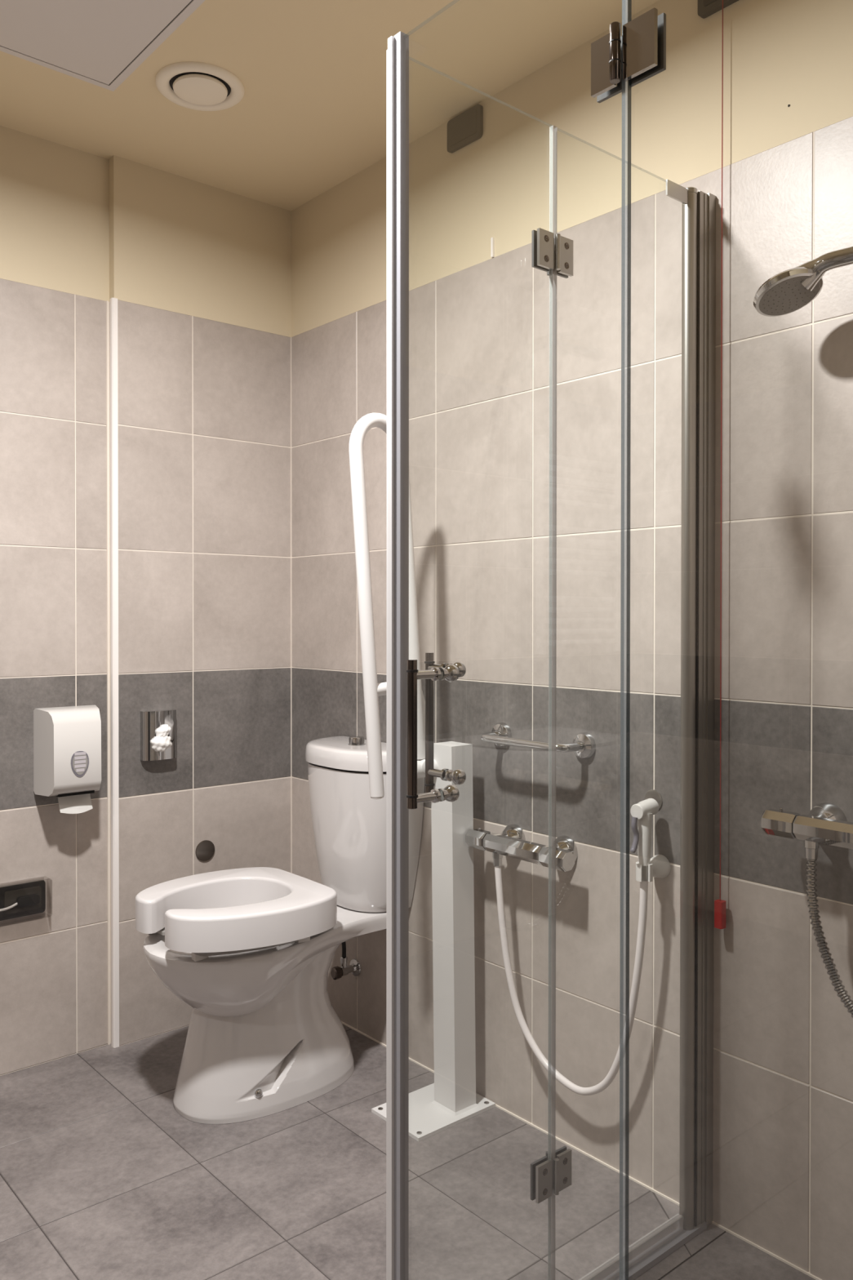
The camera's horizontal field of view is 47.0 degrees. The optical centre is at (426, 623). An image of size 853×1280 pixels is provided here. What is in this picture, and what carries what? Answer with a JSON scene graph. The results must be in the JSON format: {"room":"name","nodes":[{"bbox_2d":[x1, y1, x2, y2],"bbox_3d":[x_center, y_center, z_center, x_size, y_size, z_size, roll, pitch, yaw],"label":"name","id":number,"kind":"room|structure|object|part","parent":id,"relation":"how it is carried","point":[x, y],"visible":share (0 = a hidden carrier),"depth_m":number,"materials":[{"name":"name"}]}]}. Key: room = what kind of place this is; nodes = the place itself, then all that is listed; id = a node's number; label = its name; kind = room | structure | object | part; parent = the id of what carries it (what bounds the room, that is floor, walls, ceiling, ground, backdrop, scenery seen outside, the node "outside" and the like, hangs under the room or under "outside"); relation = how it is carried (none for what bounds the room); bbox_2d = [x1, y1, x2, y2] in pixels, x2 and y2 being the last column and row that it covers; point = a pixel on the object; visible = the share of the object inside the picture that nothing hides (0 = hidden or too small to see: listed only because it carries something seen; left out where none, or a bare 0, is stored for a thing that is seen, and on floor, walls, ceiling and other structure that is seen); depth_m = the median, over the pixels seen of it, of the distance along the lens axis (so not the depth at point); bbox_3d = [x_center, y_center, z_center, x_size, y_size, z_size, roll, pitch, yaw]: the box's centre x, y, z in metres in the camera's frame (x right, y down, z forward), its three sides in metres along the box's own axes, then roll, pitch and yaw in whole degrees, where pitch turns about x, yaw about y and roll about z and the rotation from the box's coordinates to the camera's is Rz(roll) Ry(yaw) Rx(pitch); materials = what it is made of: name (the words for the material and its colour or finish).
{"room":"accessible bathroom","nodes":[
{"label":"accessible bathroom","id":0,"kind":"room"},
{"bbox_2d":[0,125,291,1075],"bbox_3d":[-1.708,-0.056,1.990,3.520,2.445,0.152,0,1,-41],"label":"wall","id":1,"kind":"structure","parent":0,"point":[198,274],"depth_m":2.67,"materials":[{"name":"beige tile"}]},
{"bbox_2d":[0,879,45,920],"bbox_3d":[-1.028,0.702,2.497,0.141,0.105,0.036,0,1,-41],"label":"wall socket","id":2,"kind":"object","parent":1,"relation":"attached to","point":[9,893],"visible":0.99,"depth_m":2.50,"materials":[{"name":"black plastic"}]},
{"bbox_2d":[0,893,39,911],"bbox_3d":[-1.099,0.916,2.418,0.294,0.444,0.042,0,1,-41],"label":"plug","id":3,"kind":"object","parent":2,"relation":"attached to","point":[33,899],"visible":1,"depth_m":2.49,"materials":[{"name":"black plastic"}]},
{"bbox_2d":[33,704,101,797],"bbox_3d":[-0.914,0.328,2.536,0.158,0.221,0.121,0,1,-41],"label":"dispenser","id":4,"kind":"object","parent":1,"relation":"attached to","point":[67,740],"visible":1,"depth_m":2.49,"materials":[{"name":"white plastic"}]},
{"bbox_2d":[57,793,92,813],"bbox_3d":[-0.903,0.456,2.530,0.084,0.062,0.030,0,1,-41],"label":"paper towel","id":5,"kind":"object","parent":4,"relation":"hanging from","point":[74,804],"visible":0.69,"depth_m":2.53,"materials":[{"name":"white paper"}]},
{"bbox_2d":[106,301,110,1044],"bbox_3d":[-0.862,0.136,2.656,0.005,2.012,0.005,0,1,-41],"label":"trim","id":6,"kind":"structure","parent":1,"relation":"attached to","point":[107,302],"depth_m":2.65,"materials":[{"name":"white plastic"}]},
{"bbox_2d":[110,297,119,1048],"bbox_3d":[-0.840,0.135,2.643,0.015,2.014,0.016,0,1,-41],"label":"trim","id":7,"kind":"structure","parent":1,"relation":"attached to","point":[113,301],"depth_m":2.64,"materials":[{"name":"white"}]},
{"bbox_2d":[140,709,176,760],"bbox_3d":[-0.737,0.306,2.704,0.095,0.134,0.030,0,1,-41],"label":"dispenser","id":8,"kind":"object","parent":1,"relation":"attached to","point":[151,721],"visible":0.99,"depth_m":2.68,"materials":[{"name":"silver metal"}]},
{"bbox_2d":[150,724,172,751],"bbox_3d":[-0.727,0.314,2.689,0.062,0.075,0.040,0,1,-41],"label":"plastic bag","id":9,"kind":"object","parent":8,"relation":"in","point":[161,742],"visible":1,"depth_m":2.68,"materials":[{"name":"white plastic"}]},
{"bbox_2d":[195,840,214,861],"bbox_3d":[-0.634,0.650,2.813,0.060,0.060,0.004,0,1,-41],"label":"round cover","id":10,"kind":"object","parent":1,"relation":"attached to","point":[205,850],"visible":1,"depth_m":2.81,"materials":[{"name":"silver metal"}]},
{"bbox_2d":[290,337,292,873],"bbox_3d":[-0.413,0.133,3.000,0.003,2.012,0.003,0,1,-41],"label":"trim","id":11,"kind":"structure","parent":1,"relation":"attached to","point":[291,337],"depth_m":3.00,"materials":[{"name":"beige plastic"}]},
{"bbox_2d":[0,0,659,211],"bbox_3d":[-0.635,-1.287,0.726,3.520,0.100,3.452,0,1,-41],"label":"ceiling","id":12,"kind":"structure","parent":0,"point":[310,117],"depth_m":2.27,"materials":[{"name":"beige paint"}]},
{"bbox_2d":[0,0,205,91],"bbox_3d":[-0.771,-1.245,1.866,0.620,0.004,0.610,0,1,-41],"label":"access hatch","id":13,"kind":"object","parent":12,"relation":"attached to","point":[101,43],"visible":1,"depth_m":2.07,"materials":[{"name":"white paint"}]},
{"bbox_2d":[155,62,244,111],"bbox_3d":[-0.526,-1.256,2.283,0.202,0.048,0.202,0,1,-41],"label":"ceiling air vent","id":14,"kind":"object","parent":12,"relation":"attached to","point":[195,86],"visible":0.96,"depth_m":2.26,"materials":[{"name":"beige plastic"}]},
{"bbox_2d":[0,1023,816,1279],"bbox_3d":[-0.636,1.188,0.747,3.520,0.060,3.452,0,1,-41],"label":"floor","id":15,"kind":"structure","parent":0,"point":[102,1177],"depth_m":1.97,"materials":[{"name":"grey tile"}]},
{"bbox_2d":[142,735,424,1124],"bbox_3d":[-0.381,0.721,2.451,0.662,0.844,0.395,0,1,-41],"label":"toilet","id":16,"kind":"object","parent":15,"relation":"on","point":[265,1035],"visible":0.89,"depth_m":2.35,"materials":[{"name":"white ceramic"}]},
{"bbox_2d":[135,866,337,961],"bbox_3d":[-0.454,0.693,2.372,0.441,0.106,0.412,0,1,-41],"label":"seat","id":17,"kind":"object","parent":16,"relation":"on","point":[203,915],"visible":1,"depth_m":2.28,"materials":[{"name":"white plastic"}]},
{"bbox_3d":[-0.385,0.847,2.449,0.650,0.202,0.378,0,1,-41],"label":"bowl","id":18,"kind":"part","parent":16,"relation":"part of","materials":[{"name":"white ceramic"}]},
{"bbox_3d":[-0.197,0.346,2.605,0.180,0.052,0.395,0,1,-41],"label":"cistern lid","id":19,"kind":"part","parent":16,"relation":"part of","materials":[{"name":"white ceramic"}]},
{"bbox_2d":[348,413,495,1141],"bbox_3d":[-0.024,0.335,2.272,0.350,1.621,0.171,0,1,-41],"label":"grab rail","id":20,"kind":"object","parent":15,"relation":"on","point":[452,1099],"visible":0.69,"depth_m":2.28,"materials":[{"name":"white metal"}]},
{"bbox_3d":[-0.021,0.256,2.297,0.059,0.202,0.010,0,1,-41],"label":"hinge plate","id":21,"kind":"part","parent":20,"relation":"part of","materials":[{"name":"white metal"}]},
{"bbox_3d":[0.001,0.339,2.305,0.081,0.042,0.043,0,1,-33],"label":"pivot arm","id":22,"kind":"part","parent":20,"relation":"part of","materials":[{"name":"white metal"}]},
{"bbox_3d":[0.018,1.141,2.315,0.239,0.008,0.171,0,1,-41],"label":"plate","id":23,"kind":"part","parent":20,"relation":"part of","materials":[{"name":"white metal"}]},
{"bbox_3d":[0.063,0.710,2.318,0.077,0.854,0.076,0,1,-41],"label":"post","id":24,"kind":"part","parent":20,"relation":"part of","materials":[{"name":"white metal"}]},
{"bbox_2d":[613,1221,706,1279],"bbox_3d":[0.240,1.145,1.631,0.750,0.011,0.025,0,1,-41],"label":"threshold strip","id":25,"kind":"object","parent":15,"relation":"on","point":[649,1261],"visible":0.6,"depth_m":1.78,"materials":[{"name":"grey metal"}]},
{"bbox_2d":[291,0,852,1279],"bbox_3d":[0.705,-0.053,1.784,0.120,2.445,3.301,0,1,-41],"label":"wall","id":26,"kind":"structure","parent":0,"point":[479,322],"depth_m":2.02,"materials":[{"name":"beige tile"}]},
{"bbox_2d":[330,941,360,979],"bbox_3d":[-0.227,0.864,2.714,0.095,0.251,0.074,0,1,-41],"label":"valve","id":27,"kind":"object","parent":26,"relation":"attached to","point":[337,972],"visible":0.66,"depth_m":2.72,"materials":[{"name":"silver metal"}]},
{"bbox_3d":[-0.248,0.966,2.714,0.025,0.032,0.034,0,1,-41],"label":"valve knob","id":28,"kind":"part","parent":27,"relation":"part of","materials":[{"name":"black plastic"}]},
{"bbox_2d":[340,955,347,968],"bbox_3d":[-0.230,0.940,2.730,0.020,0.030,0.020,0,1,-41],"label":"outlet","id":29,"kind":"object","parent":27,"relation":"attached to","point":[344,959],"depth_m":2.72,"materials":[{"name":"silver metal"}]},
{"bbox_2d":[447,104,483,153],"bbox_3d":[0.093,-1.205,2.391,0.010,0.078,0.119,0,1,-41],"label":"blank plate","id":30,"kind":"object","parent":26,"relation":"attached to","point":[466,128],"visible":1,"depth_m":2.38,"materials":[{"name":"grey plastic"}]},
{"bbox_2d":[490,237,494,257],"bbox_3d":[0.157,-0.890,2.323,0.006,0.046,0.006,0,1,-41],"label":"clip","id":31,"kind":"object","parent":26,"relation":"attached to","point":[492,239],"visible":1,"depth_m":2.32,"materials":[{"name":"white"}]},
{"bbox_2d":[465,823,577,871],"bbox_3d":[0.219,0.509,2.197,0.087,0.085,0.300,0,1,-41],"label":"mixer","id":32,"kind":"object","parent":26,"relation":"attached to","point":[512,842],"visible":0.85,"depth_m":2.17,"materials":[{"name":"silver metal"}]},
{"bbox_3d":[0.123,0.499,2.275,0.042,0.042,0.057,0,1,-41],"label":"control knob","id":33,"kind":"part","parent":32,"relation":"part of","materials":[{"name":"silver metal"}]},
{"bbox_2d":[493,852,502,866],"bbox_3d":[0.162,0.535,2.230,0.024,0.032,0.024,0,1,-41],"label":"outlet","id":34,"kind":"object","parent":32,"relation":"attached to","point":[497,856],"depth_m":2.22,"materials":[{"name":"silver metal"}]},
{"bbox_3d":[0.277,0.501,2.095,0.042,0.042,0.069,0,1,-41],"label":"control knob","id":35,"kind":"part","parent":32,"relation":"part of","materials":[{"name":"silver metal"}]},
{"bbox_2d":[480,722,595,759],"bbox_3d":[0.229,0.262,2.185,0.085,0.058,0.309,0,1,-41],"label":"towel bar","id":36,"kind":"object","parent":26,"relation":"attached to","point":[584,745],"visible":0.94,"depth_m":2.12,"materials":[{"name":"silver metal"}]},
{"bbox_2d":[386,49,715,1279],"bbox_3d":[0.239,0.170,1.641,0.776,1.962,0.082,0,1,-41],"label":"shower door","id":37,"kind":"structure","parent":26,"relation":"attached to","point":[552,253],"depth_m":1.84,"materials":[{"name":"clear glass"}]},
{"bbox_3d":[0.017,0.067,1.469,0.018,0.018,0.039,0,1,-41],"label":"handle post","id":38,"kind":"part","parent":37,"relation":"part of","materials":[{"name":"silver metal"}]},
{"bbox_3d":[0.017,0.224,1.471,0.018,0.018,0.039,0,1,-41],"label":"handle post","id":39,"kind":"part","parent":37,"relation":"part of","materials":[{"name":"silver metal"}]},
{"bbox_3d":[0.043,0.224,1.440,0.024,0.023,0.029,0,1,-41],"label":"handle knob","id":40,"kind":"part","parent":37,"relation":"part of","materials":[{"name":"silver metal"}]},
{"bbox_3d":[0.043,0.067,1.439,0.024,0.023,0.029,0,1,-41],"label":"handle knob","id":41,"kind":"part","parent":37,"relation":"part of","materials":[{"name":"silver metal"}]},
{"bbox_3d":[0.183,0.901,1.596,0.036,0.058,0.004,0,1,-41],"label":"plate","id":42,"kind":"part","parent":37,"relation":"part of","materials":[{"name":"grey metal"}]},
{"bbox_3d":[0.184,-0.601,1.583,0.036,0.058,0.004,0,1,-41],"label":"plate","id":43,"kind":"part","parent":37,"relation":"part of","materials":[{"name":"grey metal"}]},
{"bbox_3d":[0.190,0.901,1.587,0.034,0.058,0.005,0,1,-41],"label":"hinge plate","id":44,"kind":"part","parent":37,"relation":"part of","materials":[{"name":"silver metal"}]},
{"bbox_3d":[0.191,-0.601,1.575,0.034,0.058,0.005,0,1,-41],"label":"hinge plate","id":45,"kind":"part","parent":37,"relation":"part of","materials":[{"name":"silver metal"}]},
{"bbox_3d":[0.220,0.901,1.627,0.034,0.058,0.004,0,1,-41],"label":"plate","id":46,"kind":"part","parent":37,"relation":"part of","materials":[{"name":"grey metal"}]},
{"bbox_3d":[0.221,-0.601,1.615,0.034,0.058,0.004,0,1,-41],"label":"plate","id":47,"kind":"part","parent":37,"relation":"part of","materials":[{"name":"grey metal"}]},
{"bbox_3d":[0.227,0.901,1.619,0.032,0.058,0.005,0,1,-41],"label":"hinge plate","id":48,"kind":"part","parent":37,"relation":"part of","materials":[{"name":"silver metal"}]},
{"bbox_3d":[0.228,-0.601,1.606,0.032,0.058,0.005,0,1,-41],"label":"hinge plate","id":49,"kind":"part","parent":37,"relation":"part of","materials":[{"name":"silver metal"}]},
{"bbox_3d":[0.460,-0.793,1.805,0.062,0.028,0.003,0,1,-41],"label":"pivot plate","id":50,"kind":"part","parent":37,"relation":"part of","materials":[{"name":"silver metal"}]},
{"bbox_2d":[341,1021,822,1279],"bbox_3d":[0.626,1.149,1.792,0.005,0.004,3.200,0,1,-41],"label":"trim","id":51,"kind":"structure","parent":26,"relation":"attached to","point":[651,1188],"depth_m":2.03,"materials":[{"name":"beige plastic"}]},
{"bbox_2d":[635,789,671,881],"bbox_3d":[0.435,0.422,1.950,0.079,0.174,0.062,0,1,-41],"label":"holder","id":52,"kind":"object","parent":26,"relation":"attached to","point":[659,866],"visible":0.75,"depth_m":1.95,"materials":[{"name":"white plastic"}]},
{"bbox_2d":[494,798,658,1095],"bbox_3d":[0.299,0.669,2.079,0.077,0.647,0.425,0,1,-41],"label":"shower","id":53,"kind":"object","parent":52,"relation":"hanging from","point":[643,811],"visible":0.94,"depth_m":1.95,"materials":[{"name":"white plastic"}]},
{"bbox_3d":[0.428,0.421,1.925,0.029,0.103,0.027,0,1,-41],"label":"spray handle","id":54,"kind":"part","parent":53,"relation":"part of","materials":[{"name":"white plastic"}]},
{"bbox_2d":[697,0,739,928],"bbox_3d":[0.558,-0.334,1.841,0.028,1.810,0.125,0,1,-41],"label":"pull cord","id":55,"kind":"object","parent":26,"relation":"attached to","point":[706,8],"visible":1,"depth_m":1.84,"materials":[{"name":"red plastic"}]},
{"bbox_2d":[697,0,739,18],"bbox_3d":[0.565,-1.200,1.839,0.011,0.078,0.125,0,1,-41],"label":"switch","id":56,"kind":"object","parent":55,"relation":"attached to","point":[706,8],"depth_m":1.86,"materials":[{"name":"grey plastic"}]},
{"bbox_3d":[0.552,0.546,1.846,0.017,0.050,0.017,0,1,-41],"label":"pull handle","id":57,"kind":"part","parent":55,"relation":"part of","materials":[{"name":"red plastic"}]},
{"bbox_3d":[0.553,-0.327,1.839,0.002,1.698,0.002,0,1,-41],"label":"cord","id":58,"kind":"part","parent":55,"relation":"part of","materials":[{"name":"red fabric"}]},
{"bbox_2d":[760,802,852,859],"bbox_3d":[0.712,0.354,1.616,0.093,0.085,0.301,0,1,-41],"label":"shower mixer","id":59,"kind":"object","parent":26,"relation":"attached to","point":[825,823],"visible":1,"depth_m":1.65,"materials":[{"name":"silver metal"}]},
{"bbox_3d":[0.613,0.344,1.692,0.042,0.042,0.057,0,1,-41],"label":"control knob","id":60,"kind":"part","parent":59,"relation":"part of","materials":[{"name":"silver metal"}]},
{"bbox_2d":[804,840,818,859],"bbox_3d":[0.648,0.380,1.652,0.024,0.032,0.024,0,1,-41],"label":"outlet","id":61,"kind":"object","parent":59,"relation":"attached to","point":[811,846],"depth_m":1.64,"materials":[{"name":"silver metal"}]},
{"bbox_3d":[0.790,-0.333,1.519,0.092,0.930,0.052,0,1,-41],"label":"shower rail","id":62,"kind":"object","parent":26,"relation":"attached to","visible":0},
{"bbox_2d":[753,246,852,316],"bbox_3d":[0.661,-0.564,1.563,0.112,0.080,0.290,0,1,-41],"label":"shower","id":63,"kind":"object","parent":62,"relation":"attached to","point":[788,291],"visible":1,"depth_m":1.60,"materials":[{"name":"silver metal"}]},
{"bbox_3d":[0.701,-0.574,1.554,0.226,0.060,0.047,0,1,36],"label":"handle","id":64,"kind":"part","parent":63,"relation":"part of","materials":[{"name":"silver metal"}]},
{"bbox_2d":[805,857,852,1017],"bbox_3d":[0.743,0.057,1.522,0.034,1.249,0.334,0,1,-39],"label":"shower hose","id":65,"kind":"object","parent":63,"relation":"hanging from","point":[839,988],"visible":1,"depth_m":1.63,"materials":[{"name":"silver metal"}]},
{"bbox_3d":[0.814,-0.045,0.903,0.860,2.445,0.100,0,1,-41],"label":"wall","id":66,"kind":"structure","parent":0,"visible":0},
{"bbox_2d":[387,0,666,1279],"bbox_3d":[0.228,0.175,1.037,0.085,1.962,0.862,0,1,-41],"label":"shower door","id":67,"kind":"structure","parent":66,"relation":"attached to","point":[637,55],"depth_m":1.35,"materials":[{"name":"clear glass"}]},
{"bbox_3d":[-0.003,0.228,1.284,0.042,0.018,0.018,0,1,-41],"label":"handle post","id":68,"kind":"part","parent":67,"relation":"part of","materials":[{"name":"silver metal"}]},
{"bbox_3d":[-0.003,0.067,1.283,0.042,0.018,0.018,0,1,-41],"label":"handle post","id":69,"kind":"part","parent":67,"relation":"part of","materials":[{"name":"silver metal"}]},
{"bbox_3d":[0.029,0.227,1.312,0.029,0.023,0.024,0,1,-41],"label":"handle knob","id":70,"kind":"part","parent":67,"relation":"part of","materials":[{"name":"silver metal"}]},
{"bbox_3d":[0.029,0.066,1.310,0.029,0.023,0.024,0,1,-41],"label":"handle knob","id":71,"kind":"part","parent":67,"relation":"part of","materials":[{"name":"silver metal"}]},
{"bbox_3d":[0.195,-0.613,1.076,0.005,0.058,0.032,0,1,-41],"label":"hinge plate","id":72,"kind":"part","parent":67,"relation":"part of","materials":[{"name":"silver metal"}]},
{"bbox_3d":[0.203,-0.611,1.082,0.004,0.058,0.036,0,1,-41],"label":"plate","id":73,"kind":"part","parent":67,"relation":"part of","materials":[{"name":"grey metal"}]},
{"bbox_3d":[0.354,0.163,0.904,0.006,1.925,0.418,0,1,-41],"label":"glass panel","id":74,"kind":"part","parent":67,"relation":"part of","materials":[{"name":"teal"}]},
{"bbox_3d":[0.226,-0.612,1.039,0.005,0.058,0.041,0,1,-41],"label":"hinge plate","id":75,"kind":"part","parent":67,"relation":"part of","materials":[{"name":"silver metal"}]},
{"bbox_3d":[0.235,-0.610,1.046,0.004,0.058,0.045,0,1,-41],"label":"plate","id":76,"kind":"part","parent":67,"relation":"part of","materials":[{"name":"grey metal"}]}
]}

